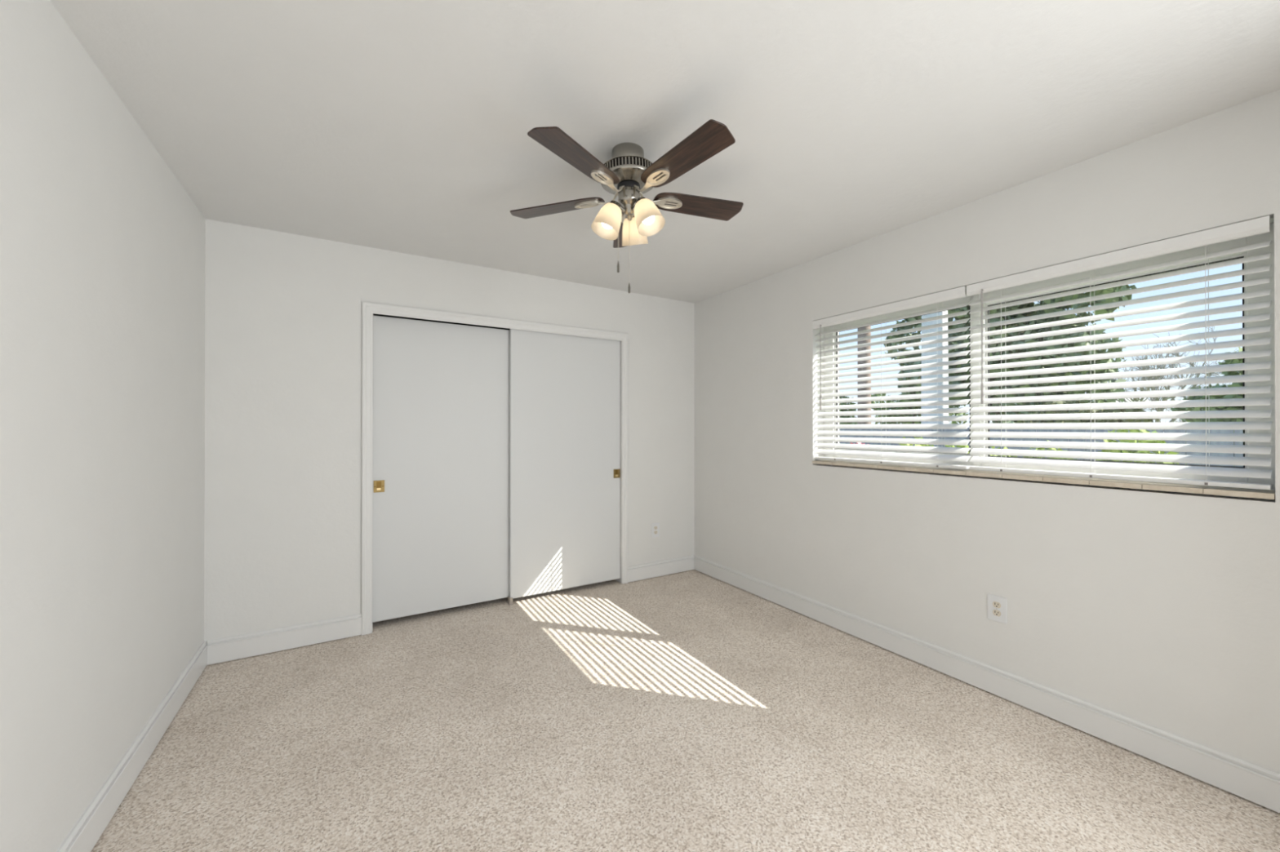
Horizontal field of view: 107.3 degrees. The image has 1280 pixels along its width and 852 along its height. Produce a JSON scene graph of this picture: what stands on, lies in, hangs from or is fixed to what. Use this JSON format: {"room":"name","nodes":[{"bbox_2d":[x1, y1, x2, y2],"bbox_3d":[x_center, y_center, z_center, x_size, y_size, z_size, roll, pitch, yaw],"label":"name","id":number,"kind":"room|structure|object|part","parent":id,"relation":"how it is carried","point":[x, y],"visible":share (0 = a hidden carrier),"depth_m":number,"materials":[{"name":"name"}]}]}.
{"room":"empty bedroom","nodes":[
{"label":"empty bedroom","id":0,"kind":"room"},
{"bbox_2d":[0,0,205,851],"bbox_3d":[-1.446,0.081,0.942,0.100,2.440,3.992,0,0,-31],"label":"wall","id":1,"kind":"structure","parent":0,"point":[102,246],"depth_m":1.43,"materials":[{"name":"paint"}]},
{"bbox_2d":[56,641,207,851],"bbox_3d":[-1.391,1.231,0.959,0.017,0.126,3.772,0,0,-31],"label":"baseboard","id":2,"kind":"structure","parent":1,"relation":"attached to","point":[85,834],"depth_m":1.69,"materials":[{"name":"white paint"}]},
{"bbox_2d":[373,313,509,329],"bbox_3d":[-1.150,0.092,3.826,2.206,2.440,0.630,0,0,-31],"label":"trim","id":3,"kind":"structure","parent":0,"point":[373,314],"depth_m":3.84,"materials":[{"name":"grey wood"}]},
{"bbox_2d":[204,218,694,665],"bbox_3d":[-0.971,0.091,3.496,3.364,2.440,0.120,0,0,-31],"label":"wall","id":4,"kind":"structure","parent":0,"point":[283,311],"depth_m":2.85,"materials":[{"name":"paint"}]},
{"bbox_2d":[206,613,361,665],"bbox_3d":[-2.050,1.238,2.756,0.724,0.126,0.017,0,0,-31],"label":"baseboard","id":5,"kind":"structure","parent":4,"relation":"attached to","point":[235,647],"depth_m":2.73,"materials":[{"name":"white paint"}]},
{"bbox_2d":[372,315,509,622],"bbox_3d":[-1.338,0.277,3.290,0.921,1.982,0.037,0,0,-31],"label":"door","id":6,"kind":"structure","parent":4,"relation":"in","point":[441,507],"depth_m":3.24,"materials":[{"name":"white paint"}]},
{"bbox_3d":[-1.693,0.392,3.057,0.062,0.077,0.004,0,0,-31],"label":"flush pull","id":7,"kind":"part","parent":6,"relation":"part of","materials":[{"name":"gold metal"}]},
{"bbox_2d":[361,301,627,635],"bbox_3d":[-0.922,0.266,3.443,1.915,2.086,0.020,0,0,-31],"label":"door frame","id":8,"kind":"structure","parent":4,"relation":"attached to","point":[368,308],"depth_m":3.02,"materials":[{"name":"white paint"}]},
{"bbox_2d":[509,328,620,598],"bbox_3d":[-0.565,0.277,3.708,0.917,1.990,0.037,0,0,-31],"label":"door","id":9,"kind":"structure","parent":4,"relation":"in","point":[565,389],"depth_m":3.67,"materials":[{"name":"white paint"}]},
{"bbox_3d":[-0.193,0.395,3.916,0.061,0.074,0.004,0,0,-31],"label":"flush pull","id":10,"kind":"part","parent":9,"relation":"part of","materials":[{"name":"gold metal"}]},
{"bbox_2d":[651,522,659,537],"bbox_3d":[0.135,0.904,4.090,0.080,0.123,0.007,0,0,-31],"label":"wall outlet","id":11,"kind":"object","parent":4,"relation":"attached to","point":[655,526],"visible":1,"depth_m":4.08,"materials":[{"name":"white plastic"}]},
{"bbox_2d":[627,555,693,582],"bbox_3d":[0.193,1.243,4.118,0.694,0.126,0.017,0,0,-31],"label":"baseboard","id":12,"kind":"structure","parent":4,"relation":"attached to","point":[642,571],"depth_m":4.10,"materials":[{"name":"white paint"}]},
{"bbox_2d":[49,0,1279,303],"bbox_3d":[-0.086,-1.194,2.141,3.664,0.120,4.622,0,0,-31],"label":"ceiling","id":13,"kind":"structure","parent":0,"point":[397,126],"depth_m":1.63,"materials":[{"name":"paint"}]},
{"bbox_2d":[510,119,743,293],"bbox_3d":[-0.021,-0.842,1.940,1.009,0.586,1.013,0,0,-31],"label":"ceiling fan","id":14,"kind":"object","parent":13,"relation":"hanging from","point":[628,175],"visible":1,"depth_m":1.87,"materials":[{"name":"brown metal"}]},
{"bbox_3d":[-0.356,-0.942,2.034,0.419,0.006,0.131,-2,10,15],"label":"blade","id":15,"kind":"part","parent":14,"relation":"part of","materials":[{"name":"brown wood"}]},
{"bbox_3d":[-0.215,-0.952,1.677,0.131,0.006,0.419,10,6,31],"label":"blade","id":16,"kind":"part","parent":14,"relation":"part of","materials":[{"name":"brown wood"}]},
{"bbox_3d":[-0.136,-0.836,1.914,0.126,0.135,0.115,0,0,-31],"label":"lamp shade","id":17,"kind":"part","parent":14,"relation":"part of","materials":[{"name":"white glass"}]},
{"bbox_3d":[-0.126,-0.849,1.917,0.062,0.091,0.057,0,0,-31],"label":"light bulb","id":18,"kind":"part","parent":14,"relation":"part of","materials":[{"name":"white glass"}]},
{"bbox_3d":[-0.133,-0.952,1.974,0.092,0.041,0.031,-2,10,15],"label":"iron arm","id":19,"kind":"part","parent":14,"relation":"part of","materials":[{"name":"silver metal"}]},
{"bbox_3d":[-0.093,-0.955,1.874,0.031,0.041,0.092,10,6,31],"label":"iron arm","id":20,"kind":"part","parent":14,"relation":"part of","materials":[{"name":"silver metal"}]},
{"bbox_3d":[-0.098,-0.897,1.932,0.081,0.040,0.060,0,0,-31],"label":"light arm","id":21,"kind":"part","parent":14,"relation":"part of","materials":[{"name":"silver metal"}]},
{"bbox_3d":[-0.089,-0.801,1.928,0.002,0.259,0.002,0,0,-31],"label":"pull chain","id":22,"kind":"part","parent":14,"relation":"part of","materials":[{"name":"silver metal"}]},
{"bbox_3d":[-0.065,-0.950,2.272,0.130,0.006,0.419,-13,0,-4],"label":"blade","id":23,"kind":"part","parent":14,"relation":"part of","materials":[{"name":"brown wood"}]},
{"bbox_2d":[604,156,651,168],"bbox_3d":[-0.049,-1.035,1.952,0.228,0.038,0.228,0,0,-31],"label":"vent","id":24,"kind":"object","parent":14,"relation":"attached to","point":[618,162],"depth_m":1.85,"materials":[{"name":"silver metal"}]},
{"bbox_3d":[-0.023,-0.838,2.051,0.121,0.136,0.121,0,0,-31],"label":"lamp shade","id":25,"kind":"part","parent":14,"relation":"part of","materials":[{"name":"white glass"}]},
{"bbox_3d":[0.004,-0.901,1.915,0.060,0.042,0.079,0,0,-31],"label":"light arm","id":26,"kind":"part","parent":14,"relation":"part of","materials":[{"name":"silver metal"}]},
{"bbox_3d":[0.011,-0.959,1.881,0.031,0.041,0.092,12,-9,-38],"label":"iron arm","id":27,"kind":"part","parent":14,"relation":"part of","materials":[{"name":"silver metal"}]},
{"bbox_3d":[0.029,-0.855,1.893,0.056,0.090,0.064,0,0,-31],"label":"light bulb","id":28,"kind":"part","parent":14,"relation":"part of","materials":[{"name":"white glass"}]},
{"bbox_3d":[0.040,-0.841,1.887,0.115,0.137,0.128,0,0,-31],"label":"lamp shade","id":29,"kind":"part","parent":14,"relation":"part of","materials":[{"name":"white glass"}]},
{"bbox_3d":[0.038,-0.958,1.983,0.092,0.041,0.031,-2,-11,-21],"label":"iron arm","id":30,"kind":"part","parent":14,"relation":"part of","materials":[{"name":"silver metal"}]},
{"bbox_3d":[0.156,-0.966,1.700,0.131,0.006,0.419,12,-9,-38],"label":"blade","id":31,"kind":"part","parent":14,"relation":"part of","materials":[{"name":"brown wood"}]},
{"bbox_3d":[0.254,-0.965,2.067,0.419,0.006,0.130,-2,-11,-21],"label":"blade","id":32,"kind":"part","parent":14,"relation":"part of","materials":[{"name":"brown wood"}]},
{"bbox_2d":[90,569,1279,851],"bbox_3d":[-0.086,1.366,2.131,3.664,0.120,4.622,0,0,-31],"label":"floor","id":33,"kind":"structure","parent":0,"point":[693,710],"depth_m":1.90,"materials":[{"name":"carpet"}]},
{"bbox_2d":[506,595,513,605],"bbox_3d":[-0.966,1.285,3.488,0.030,0.052,0.094,0,0,-31],"label":"guide","id":34,"kind":"object","parent":33,"relation":"on","point":[509,601],"visible":0.99,"depth_m":3.45,"materials":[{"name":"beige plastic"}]},
{"bbox_2d":[694,88,1279,773],"bbox_3d":[1.558,0.088,2.766,0.200,2.440,3.992,0,0,-31],"label":"wall","id":35,"kind":"structure","parent":0,"point":[1158,609],"depth_m":2.19,"materials":[{"name":"paint"}]},
{"bbox_2d":[824,295,973,470],"bbox_3d":[1.546,-0.241,2.879,0.060,0.949,0.938,0,0,-31],"label":"window","id":36,"kind":"structure","parent":35,"relation":"in","point":[968,299],"depth_m":2.87,"materials":[{"name":"white plastic"}]},
{"bbox_2d":[812,286,970,469],"bbox_3d":[1.438,-0.245,2.813,0.080,0.936,0.933,0,0,-31],"label":"window blind","id":37,"kind":"object","parent":36,"relation":"attached to","point":[959,292],"visible":0.98,"depth_m":2.73,"materials":[{"name":"white plastic"}]},
{"bbox_3d":[1.292,-0.230,3.082,0.049,0.889,0.002,0,0,-31],"label":"ladder cord","id":38,"kind":"part","parent":37,"relation":"part of","materials":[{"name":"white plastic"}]},
{"bbox_3d":[1.455,-0.231,2.812,0.049,0.889,0.002,0,0,-31],"label":"ladder cord","id":39,"kind":"part","parent":37,"relation":"part of","materials":[{"name":"white fabric"}]},
{"bbox_3d":[1.450,0.214,2.819,0.052,0.018,0.929,0,0,-31],"label":"rail","id":40,"kind":"part","parent":37,"relation":"part of","materials":[{"name":"white plastic"}]},
{"bbox_3d":[1.619,-0.232,2.543,0.049,0.889,0.002,0,0,-31],"label":"ladder cord","id":41,"kind":"part","parent":37,"relation":"part of","materials":[{"name":"white fabric"}]},
{"bbox_2d":[973,293,981,471],"bbox_3d":[1.789,-0.243,2.477,0.082,0.949,0.032,0,0,-31],"label":"trim","id":42,"kind":"structure","parent":35,"relation":"attached to","point":[976,297],"depth_m":2.45,"materials":[{"name":"white"}]},
{"bbox_2d":[693,555,1279,813],"bbox_3d":[1.470,1.238,2.696,0.017,0.126,3.772,0,0,-31],"label":"baseboard","id":43,"kind":"structure","parent":35,"relation":"attached to","point":[1255,784],"depth_m":2.09,"materials":[{"name":"white paint"}]},
{"bbox_2d":[987,594,1007,624],"bbox_3d":[1.729,0.885,2.281,0.007,0.123,0.080,0,0,-31],"label":"wall outlet","id":44,"kind":"object","parent":35,"relation":"attached to","point":[997,606],"visible":1,"depth_m":2.28,"materials":[{"name":"white plastic"}]},
{"bbox_2d":[992,609,1000,616],"bbox_3d":[1.727,0.905,2.280,0.002,0.028,0.034,0,0,-31],"label":"receptacle","id":45,"kind":"object","parent":44,"relation":"attached to","point":[995,612],"depth_m":2.28,"materials":[{"name":"grey plastic"}]},
{"bbox_2d":[992,601,1000,608],"bbox_3d":[1.727,0.866,2.280,0.002,0.028,0.034,0,0,-31],"label":"receptacle","id":46,"kind":"object","parent":44,"relation":"attached to","point":[995,604],"depth_m":2.28,"materials":[{"name":"grey plastic"}]},
{"bbox_2d":[812,460,1275,499],"bbox_3d":[1.718,0.242,2.432,0.148,0.020,1.879,0,0,-31],"label":"window sill","id":47,"kind":"structure","parent":35,"relation":"attached to","point":[1228,491],"depth_m":2.02,"materials":[{"name":"tile"}]},
{"bbox_2d":[980,222,1275,490],"bbox_3d":[2.034,-0.244,2.075,0.060,0.949,0.937,0,0,-31],"label":"window","id":48,"kind":"structure","parent":35,"relation":"in","point":[1269,236],"depth_m":1.79,"materials":[{"name":"white"}]},
{"bbox_2d":[966,215,1272,489],"bbox_3d":[1.925,-0.248,2.012,0.080,0.936,0.927,0,0,-31],"label":"window blind","id":49,"kind":"object","parent":48,"relation":"attached to","point":[1260,225],"visible":1,"depth_m":1.90,"materials":[{"name":"white plastic"}]},
{"bbox_3d":[1.770,-0.233,2.294,0.049,0.889,0.002,0,0,-31],"label":"ladder cord","id":50,"kind":"part","parent":49,"relation":"part of","materials":[{"name":"white fabric"}]},
{"bbox_3d":[1.938,-0.234,2.017,0.049,0.889,0.002,0,0,-31],"label":"ladder cord","id":51,"kind":"part","parent":49,"relation":"part of","materials":[{"name":"white fabric"}]},
{"bbox_3d":[1.937,0.211,2.017,0.052,0.018,0.923,0,0,-31],"label":"rail","id":52,"kind":"part","parent":49,"relation":"part of","materials":[{"name":"white plastic"}]},
{"bbox_3d":[2.103,-0.235,1.746,0.049,0.889,0.002,0,0,-31],"label":"ladder cord","id":53,"kind":"part","parent":49,"relation":"part of","materials":[{"name":"white fabric"}]},
{"label":"outside","id":54,"kind":"structure","parent":0,"visible":0},
{"bbox_3d":[12.672,1.592,25.238,42.133,0.100,90.000,0,0,-31],"label":"lawn","id":55,"kind":"structure","parent":54,"visible":0},
{"bbox_2d":[838,391,857,424],"bbox_3d":[5.386,0.284,13.300,2.126,2.555,2.100,0,0,-31],"label":"bush","id":56,"kind":"object","parent":55,"relation":"on","point":[842,397],"visible":0.02,"depth_m":12.79,"materials":[{"name":"green plant"}]},
{"bbox_2d":[857,325,871,424],"bbox_3d":[4.783,-2.465,10.050,0.270,8.100,0.266,0,0,-31],"label":"utility pole","id":57,"kind":"object","parent":55,"relation":"on","point":[868,334],"visible":0.2,"depth_m":9.94,"materials":[{"name":"brown wood"}]},
{"bbox_2d":[871,392,968,424],"bbox_3d":[9.762,-0.078,16.631,2.072,3.283,2.965,0,0,-31],"label":"tree","id":58,"kind":"object","parent":55,"relation":"on","point":[882,394],"visible":0.12,"depth_m":16.77,"materials":[{"name":"green plant"}]},
{"bbox_2d":[920,311,948,423],"bbox_3d":[4.870,-2.473,7.787,0.330,8.100,0.330,0,0,-43],"label":"concrete pole","id":59,"kind":"object","parent":55,"relation":"on","point":[944,320],"visible":0.02,"depth_m":7.67,"materials":[{"name":"white concrete"}]},
{"bbox_2d":[991,420,1025,423],"bbox_3d":[5.631,0.707,7.125,1.071,1.659,1.178,0,0,15],"label":"bush","id":60,"kind":"object","parent":55,"relation":"on","point":[1002,421],"visible":0.02,"depth_m":7.24,"materials":[{"name":"green plant"}]},
{"bbox_2d":[883,284,1136,423],"bbox_3d":[9.069,-1.789,12.003,4.539,6.695,5.076,0,0,16],"label":"tree","id":61,"kind":"object","parent":55,"relation":"on","point":[1126,287],"visible":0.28,"depth_m":10.81,"materials":[{"name":"green plant"}]},
{"bbox_2d":[897,429,1179,464],"bbox_3d":[3.273,0.746,4.200,0.880,1.547,2.177,0,0,-31],"label":"hedge","id":62,"kind":"object","parent":55,"relation":"on","point":[1114,430],"visible":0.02,"depth_m":3.55,"materials":[{"name":"green plant"}]},
{"bbox_2d":[838,427,1243,466],"bbox_3d":[2.142,0.780,9.505,0.149,1.506,18.030,0,0,-31],"label":"fence","id":63,"kind":"object","parent":55,"relation":"on","point":[1171,431],"visible":0.02,"depth_m":5.15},
{"bbox_2d":[1014,392,1149,422],"bbox_3d":[20.730,-0.218,22.651,5.850,3.500,4.400,0,0,-31],"label":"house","id":64,"kind":"structure","parent":55,"relation":"on","point":[1144,399],"depth_m":20.45,"materials":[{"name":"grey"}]},
{"bbox_2d":[1016,400,1164,431],"bbox_3d":[7.416,0.531,7.930,1.478,2.005,1.939,0,0,-31],"label":"bush","id":65,"kind":"object","parent":55,"relation":"on","point":[1109,411],"visible":0.07,"depth_m":7.56,"materials":[{"name":"green plant"}]},
{"bbox_2d":[1089,327,1230,422],"bbox_3d":[14.986,-0.701,14.086,3.971,4.520,4.421,0,0,18],"label":"tree","id":66,"kind":"object","parent":55,"relation":"on","point":[1177,354],"visible":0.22,"depth_m":13.68,"materials":[{"name":"green plant"}]},
{"bbox_2d":[1170,346,1242,444],"bbox_3d":[7.713,0.234,5.956,1.233,2.586,1.328,0,0,33],"label":"bush","id":67,"kind":"object","parent":55,"relation":"on","point":[1230,361],"visible":0.09,"depth_m":6.09,"materials":[{"name":"green plant"}]}
]}

